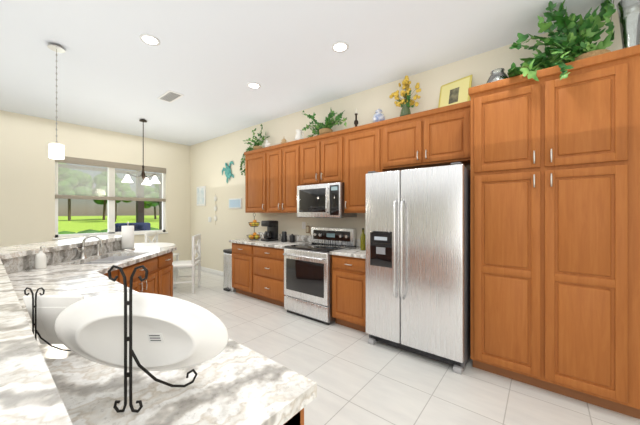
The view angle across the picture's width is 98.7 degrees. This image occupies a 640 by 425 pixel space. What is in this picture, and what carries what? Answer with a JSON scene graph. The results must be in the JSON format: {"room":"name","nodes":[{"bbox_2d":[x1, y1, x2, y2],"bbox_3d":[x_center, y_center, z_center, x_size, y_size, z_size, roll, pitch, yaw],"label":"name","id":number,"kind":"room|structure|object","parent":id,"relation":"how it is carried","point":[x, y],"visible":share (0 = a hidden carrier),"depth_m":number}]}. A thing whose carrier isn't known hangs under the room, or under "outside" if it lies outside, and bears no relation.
{"room":"kitchen","nodes":[
{"label":"kitchen","id":0,"kind":"room"},
{"bbox_2d":[0,110,189,260],"bbox_3d":[-5.855,-0.145,3.853,0.200,3.050,8.000,0,0,39],"label":"wall","id":1,"kind":"structure","parent":0,"point":[27,190],"depth_m":4.95},
{"bbox_2d":[53,162,167,239],"bbox_3d":[-4.245,-0.275,5.754,0.150,1.530,1.960,0,0,39],"label":"window","id":2,"kind":"structure","parent":1,"relation":"in","point":[111,216],"depth_m":5.67},
{"bbox_2d":[55,156,165,201],"bbox_3d":[-4.228,-0.650,5.740,0.035,0.790,1.940,0,0,39],"label":"window shade","id":3,"kind":"object","parent":2,"relation":"attached to","point":[93,163],"visible":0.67,"depth_m":5.57},
{"bbox_2d":[245,148,264,211],"bbox_3d":[-1.012,-0.528,4.853,0.590,1.065,0.341,0,0,39],"label":"upper cabinet","id":4,"kind":"object","parent":0,"relation":"attached to","point":[255,160],"depth_m":4.71},
{"bbox_2d":[240,124,269,175],"bbox_3d":[-1.202,-1.111,5.007,0.580,0.860,0.310,0,0,39],"label":"ivy","id":5,"kind":"object","parent":4,"relation":"on","point":[256,145],"visible":0.69,"depth_m":4.93},
{"bbox_2d":[265,144,284,211],"bbox_3d":[-0.608,-0.528,4.527,0.448,1.065,0.341,0,0,39],"label":"upper cabinet","id":6,"kind":"object","parent":0,"relation":"attached to","point":[275,154],"depth_m":4.39},
{"bbox_2d":[285,140,300,211],"bbox_3d":[-0.369,-0.528,4.333,0.447,1.065,0.341,0,0,39],"label":"upper cabinet","id":7,"kind":"object","parent":0,"relation":"attached to","point":[293,149],"depth_m":4.15},
{"bbox_2d":[295,129,303,139],"bbox_3d":[-0.314,-1.183,4.294,0.178,0.205,0.140,0,0,39],"label":"pitcher","id":8,"kind":"object","parent":7,"relation":"on","point":[299,135],"visible":0.65,"depth_m":4.26},
{"bbox_2d":[258,232,359,247],"bbox_3d":[-0.114,0.419,4.332,2.691,0.099,0.022,0,0,39],"label":"backsplash","id":9,"kind":"structure","parent":0,"relation":"attached to","point":[262,233],"depth_m":4.48},
{"bbox_2d":[301,134,324,185],"bbox_3d":[-0.017,-0.728,4.048,0.460,0.666,0.341,0,0,39],"label":"upper cabinet","id":10,"kind":"object","parent":0,"relation":"attached to","point":[312,148],"depth_m":3.90},
{"bbox_2d":[302,109,346,136],"bbox_3d":[0.088,-1.296,3.962,0.780,0.431,0.310,0,0,39],"label":"ivy","id":11,"kind":"object","parent":10,"relation":"on","point":[327,126],"visible":1,"depth_m":3.90},
{"bbox_2d":[297,182,356,217],"bbox_3d":[0.071,-0.160,3.901,0.766,0.457,0.456,0,0,39],"label":"microwave","id":12,"kind":"object","parent":10,"relation":"attached to","point":[326,200],"visible":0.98,"depth_m":3.71},
{"bbox_2d":[0,0,639,145],"bbox_3d":[-2.202,-1.730,0.895,9.600,0.120,8.400,0,0,39],"label":"ceiling","id":13,"kind":"structure","parent":0,"point":[209,60],"depth_m":2.87},
{"bbox_2d":[47,44,64,158],"bbox_3d":[-2.639,-1.107,2.755,0.130,1.127,0.130,0,0,39],"label":"pendant light","id":14,"kind":"object","parent":13,"relation":"hanging from","point":[56,150],"visible":1,"depth_m":2.74},
{"bbox_2d":[122,119,159,184],"bbox_3d":[-3.209,-1.097,4.892,0.586,1.145,0.535,0,0,39],"label":"pendant chandelier","id":15,"kind":"object","parent":13,"relation":"hanging from","point":[127,179],"visible":1,"depth_m":4.92},
{"bbox_2d":[139,34,159,45],"bbox_3d":[-1.641,-1.665,2.654,0.170,0.007,0.170,0,0,39],"label":"recessed light","id":16,"kind":"object","parent":13,"relation":"in","point":[149,39],"visible":1,"depth_m":2.64},
{"bbox_2d":[157,90,183,102],"bbox_3d":[-2.154,-1.662,3.958,0.420,0.016,0.200,0,0,39],"label":"ceiling vent","id":17,"kind":"object","parent":13,"relation":"in","point":[170,96],"visible":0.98,"depth_m":3.93},
{"bbox_2d":[247,82,260,88],"bbox_3d":[-0.866,-1.665,3.610,0.170,0.007,0.170,0,0,39],"label":"recessed light","id":18,"kind":"object","parent":13,"relation":"in","point":[253,85],"visible":1,"depth_m":3.60},
{"bbox_2d":[332,42,348,51],"bbox_3d":[0.203,-1.665,2.769,0.170,0.007,0.170,0,0,39],"label":"recessed light","id":19,"kind":"object","parent":13,"relation":"in","point":[340,46],"visible":1,"depth_m":2.77},
{"bbox_2d":[325,129,344,183],"bbox_3d":[0.233,-0.728,3.846,0.460,0.666,0.341,0,0,39],"label":"upper cabinet","id":20,"kind":"object","parent":0,"relation":"attached to","point":[334,141],"depth_m":3.66},
{"bbox_2d":[344,121,380,212],"bbox_3d":[0.619,-0.528,3.533,0.535,1.065,0.341,0,0,39],"label":"upper cabinet","id":21,"kind":"object","parent":0,"relation":"attached to","point":[363,142],"depth_m":3.42},
{"bbox_2d":[354,108,357,126],"bbox_3d":[0.480,-1.230,3.652,0.100,0.300,0.100,0,0,39],"label":"candlestick","id":22,"kind":"object","parent":21,"relation":"on","point":[356,121],"visible":0.6,"depth_m":3.64},
{"bbox_2d":[373,109,384,122],"bbox_3d":[0.737,-1.188,3.444,0.156,0.215,0.156,0,0,39],"label":"ginger jar","id":23,"kind":"object","parent":21,"relation":"on","point":[378,116],"visible":0.79,"depth_m":3.39},
{"bbox_2d":[173,268,639,424],"bbox_3d":[-2.202,1.440,0.895,9.600,0.120,8.400,0,0,39],"label":"floor","id":24,"kind":"structure","parent":0,"point":[356,376],"depth_m":2.26},
{"bbox_2d":[83,233,114,236],"bbox_3d":[-4.048,0.889,4.937,0.490,0.980,0.475,0,0,-21],"label":"chair","id":25,"kind":"object","parent":24,"relation":"on","point":[85,235],"visible":0.15,"depth_m":5.10},
{"bbox_2d":[134,242,175,246],"bbox_3d":[-3.222,0.987,4.912,1.140,0.784,1.140,0,0,39],"label":"dining table","id":26,"kind":"object","parent":24,"relation":"on","point":[157,244],"visible":0.27,"depth_m":5.11},
{"bbox_2d":[145,231,178,275],"bbox_3d":[-3.268,0.889,5.711,0.475,0.980,0.490,0,0,-6],"label":"chair","id":27,"kind":"object","parent":24,"relation":"on","point":[147,234],"visible":0.31,"depth_m":5.79},
{"bbox_2d":[172,234,200,293],"bbox_3d":[-2.408,0.889,4.855,0.475,0.980,0.490,0,0,-11],"label":"chair","id":28,"kind":"object","parent":24,"relation":"on","point":[193,262],"visible":0.79,"depth_m":4.85},
{"bbox_2d":[223,249,235,290],"bbox_3d":[-1.538,1.022,4.981,0.300,0.714,0.385,0,0,39],"label":"trash can","id":29,"kind":"object","parent":24,"relation":"on","point":[228,270],"visible":0.48,"depth_m":4.84},
{"bbox_2d":[232,244,252,296],"bbox_3d":[-1.099,0.944,4.746,0.590,0.870,0.618,0,0,39],"label":"base cabinet","id":30,"kind":"object","parent":24,"relation":"on","point":[242,254],"depth_m":4.49},
{"bbox_2d":[253,244,284,306],"bbox_3d":[-0.576,0.944,4.323,0.755,0.870,0.618,0,0,39],"label":"base cabinet","id":31,"kind":"object","parent":24,"relation":"on","point":[268,263],"depth_m":4.08},
{"bbox_2d":[229,236,308,247],"bbox_3d":[-0.823,0.489,4.506,1.370,0.040,0.644,0,0,39],"label":"countertop","id":32,"kind":"structure","parent":31,"relation":"on","point":[260,244],"depth_m":4.31},
{"bbox_2d":[247,213,261,239],"bbox_3d":[-1.148,0.237,4.803,0.265,0.463,0.265,0,0,39],"label":"fruit basket","id":33,"kind":"object","parent":32,"relation":"on","point":[255,235],"visible":1,"depth_m":4.74},
{"bbox_2d":[261,220,278,241],"bbox_3d":[-0.844,0.302,4.559,0.190,0.334,0.256,0,0,39],"label":"coffee maker","id":34,"kind":"object","parent":32,"relation":"on","point":[271,233],"visible":1,"depth_m":4.52},
{"bbox_2d":[281,231,286,241],"bbox_3d":[-0.573,0.386,4.401,0.096,0.165,0.096,0,0,39],"label":"grinder","id":35,"kind":"object","parent":32,"relation":"on","point":[284,237],"visible":1,"depth_m":4.36},
{"bbox_2d":[290,234,294,241],"bbox_3d":[-0.439,0.404,4.344,0.086,0.130,0.086,0,0,39],"label":"canister","id":36,"kind":"object","parent":32,"relation":"on","point":[292,237],"visible":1,"depth_m":4.31},
{"bbox_2d":[284,403,308,424],"bbox_3d":[-0.460,0.945,0.766,0.670,0.870,0.512,0,0,39],"label":"base cabinet","id":37,"kind":"object","parent":24,"relation":"on","point":[299,420],"depth_m":0.73},
{"bbox_2d":[192,367,311,424],"bbox_3d":[-0.507,0.865,0.708,0.670,1.030,0.662,0,0,39],"label":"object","id":38,"kind":"structure","parent":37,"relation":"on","point":[256,404],"depth_m":0.68},
{"bbox_2d":[0,235,284,424],"bbox_3d":[-1.689,0.330,1.981,4.208,0.040,1.694,0,0,39],"label":"countertop","id":39,"kind":"structure","parent":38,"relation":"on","point":[41,384],"depth_m":0.79},
{"bbox_2d":[35,246,46,268],"bbox_3d":[-2.348,0.375,2.313,0.067,0.186,0.067,0,0,39],"label":"soap bottle","id":40,"kind":"object","parent":39,"relation":"on","point":[40,259],"visible":0.94,"depth_m":2.29},
{"bbox_2d":[23,287,83,350],"bbox_3d":[-0.851,0.351,0.900,0.191,0.233,0.078,0,0,-1],"label":"platter","id":41,"kind":"object","parent":39,"relation":"on","point":[44,311],"visible":0.6,"depth_m":0.88},
{"bbox_2d":[121,222,134,249],"bbox_3d":[-2.425,0.293,3.471,0.150,0.352,0.150,0,0,39],"label":"paper towel","id":42,"kind":"object","parent":39,"relation":"on","point":[127,237],"visible":1,"depth_m":3.42},
{"bbox_2d":[55,265,228,412],"bbox_3d":[-0.470,0.294,0.728,0.359,0.344,0.297,0,0,39],"label":"platter","id":43,"kind":"object","parent":39,"relation":"on","point":[130,331],"visible":1,"depth_m":0.70},
{"bbox_2d":[256,380,316,424],"bbox_3d":[-1.424,0.490,2.046,3.819,0.040,1.252,0,0,39],"label":"countertop","id":44,"kind":"structure","parent":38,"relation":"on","point":[285,414],"depth_m":0.69},
{"bbox_2d":[283,227,355,324],"bbox_3d":[-0.017,0.802,3.793,0.770,1.155,0.725,0,0,39],"label":"stove","id":45,"kind":"object","parent":24,"relation":"on","point":[308,280],"visible":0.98,"depth_m":3.58},
{"bbox_2d":[332,256,365,332],"bbox_3d":[0.532,0.944,3.425,0.535,0.870,0.618,0,0,39],"label":"base cabinet","id":46,"kind":"object","parent":24,"relation":"on","point":[348,273],"depth_m":3.19},
{"bbox_2d":[330,248,365,259],"bbox_3d":[0.526,0.489,3.414,0.540,0.040,0.644,0,0,39],"label":"countertop","id":47,"kind":"structure","parent":46,"relation":"on","point":[361,254],"depth_m":3.23},
{"bbox_2d":[360,228,365,249],"bbox_3d":[0.538,0.332,3.437,0.068,0.274,0.068,0,0,39],"label":"oil bottle","id":48,"kind":"object","parent":47,"relation":"on","point":[362,241],"visible":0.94,"depth_m":3.41},
{"bbox_2d":[366,162,470,373],"bbox_3d":[1.051,0.475,2.863,0.930,1.810,0.807,0,0,39],"label":"fridge","id":49,"kind":"object","parent":24,"relation":"on","point":[418,261],"visible":0.9,"depth_m":2.53},
{"bbox_2d":[469,68,556,392],"bbox_3d":[1.719,0.160,2.456,0.561,2.440,0.631,0,0,39],"label":"tall cabinet","id":50,"kind":"object","parent":24,"relation":"on","point":[551,158],"depth_m":2.19},
{"bbox_2d":[486,68,508,82],"bbox_3d":[1.642,-1.196,2.544,0.180,0.220,0.180,0,0,39],"label":"pitcher","id":51,"kind":"object","parent":50,"relation":"on","point":[501,74],"visible":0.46,"depth_m":2.50},
{"bbox_2d":[557,44,639,418],"bbox_3d":[2.059,0.160,2.181,0.596,2.440,0.631,0,0,39],"label":"tall cabinet","id":52,"kind":"object","parent":24,"relation":"on","point":[598,102],"depth_m":1.89},
{"bbox_2d":[507,0,615,80],"bbox_3d":[1.922,-1.329,2.214,0.630,0.796,0.720,0,0,39],"label":"ivy","id":53,"kind":"object","parent":52,"relation":"on","point":[573,42],"visible":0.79,"depth_m":2.15},
{"bbox_2d":[617,0,639,48],"bbox_3d":[2.326,-1.335,2.054,0.150,0.500,0.150,0,0,39],"label":"glass vase","id":54,"kind":"object","parent":52,"relation":"on","point":[622,10],"visible":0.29,"depth_m":2.05},
{"bbox_2d":[381,112,432,171],"bbox_3d":[1.041,-0.786,3.191,0.550,0.550,0.341,0,0,39],"label":"upper cabinet","id":55,"kind":"object","parent":0,"relation":"attached to","point":[404,139],"depth_m":3.05},
{"bbox_2d":[389,75,420,115],"bbox_3d":[0.997,-1.340,3.230,0.385,0.519,0.204,0,0,39],"label":"flowers","id":56,"kind":"object","parent":55,"relation":"on","point":[406,103],"visible":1,"depth_m":3.20},
{"bbox_2d":[190,5,638,271],"bbox_3d":[0.378,-0.145,4.082,9.600,3.050,0.200,0,0,39],"label":"wall","id":57,"kind":"structure","parent":0,"point":[210,158],"depth_m":4.65},
{"bbox_2d":[197,186,205,205],"bbox_3d":[-2.820,-0.390,6.521,0.400,0.460,0.027,0,0,39],"label":"framed picture","id":58,"kind":"object","parent":57,"relation":"attached to","point":[201,195],"visible":1,"depth_m":6.48},
{"bbox_2d":[189,265,223,276],"bbox_3d":[-2.331,1.330,6.130,2.348,0.100,0.022,0,0,39],"label":"baseboard","id":59,"kind":"structure","parent":57,"relation":"attached to","point":[213,271],"depth_m":6.24},
{"bbox_2d":[214,194,216,224],"bbox_3d":[-2.329,-0.070,6.126,0.143,0.700,0.019,0,0,39],"label":"starfish","id":60,"kind":"object","parent":57,"relation":"attached to","point":[215,208],"visible":0.94,"depth_m":6.12},
{"bbox_2d":[222,161,233,182],"bbox_3d":[-1.962,-0.843,5.812,0.465,0.456,0.060,0,0,39],"label":"artwork","id":61,"kind":"object","parent":57,"relation":"attached to","point":[228,173],"visible":0.94,"depth_m":5.76},
{"bbox_2d":[229,198,241,208],"bbox_3d":[-1.745,-0.185,5.655,0.440,0.210,0.021,0,0,39],"label":"sign","id":62,"kind":"object","parent":57,"relation":"attached to","point":[235,203],"visible":0.96,"depth_m":5.63},
{"bbox_2d":[306,226,310,234],"bbox_3d":[-0.162,0.260,4.376,0.160,0.180,0.016,0,0,39],"label":"electrical outlet","id":63,"kind":"object","parent":57,"relation":"attached to","point":[308,229],"visible":0.71,"depth_m":4.38},
{"bbox_2d":[429,101,468,166],"bbox_3d":[1.359,-0.786,2.934,0.551,0.550,0.341,0,0,39],"label":"upper cabinet","id":64,"kind":"object","parent":0,"relation":"attached to","point":[449,125],"depth_m":2.77},
{"bbox_2d":[438,75,472,107],"bbox_3d":[1.460,-1.266,2.992,0.096,0.362,0.340,0,0,-39],"label":"picture","id":65,"kind":"object","parent":64,"relation":"on","point":[454,92],"visible":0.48,"depth_m":2.98},
{"label":"outside","id":66,"kind":"structure","parent":0,"visible":0},
{"bbox_2d":[58,215,158,232],"bbox_3d":[-59.236,1.680,65.095,159.750,0.100,200.000,0,0,39],"label":"lawn","id":67,"kind":"structure","parent":66,"point":[92,222],"depth_m":44.83},
{"bbox_2d":[58,162,158,234],"bbox_3d":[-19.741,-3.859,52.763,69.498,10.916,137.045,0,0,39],"label":"tree","id":68,"kind":"object","parent":67,"relation":"on","point":[146,203],"depth_m":51.74},
{"bbox_2d":[58,164,161,229],"bbox_3d":[-5.917,0.105,7.121,3.990,3.050,9.000,0,0,39],"label":"patio","id":69,"kind":"structure","parent":67,"relation":"on","point":[139,210],"depth_m":8.07},
{"bbox_2d":[115,222,150,231],"bbox_3d":[-4.801,0.840,7.260,0.950,1.119,1.060,0,0,39],"label":"sofa","id":70,"kind":"object","parent":69,"relation":"on","point":[142,226],"depth_m":7.49}
]}

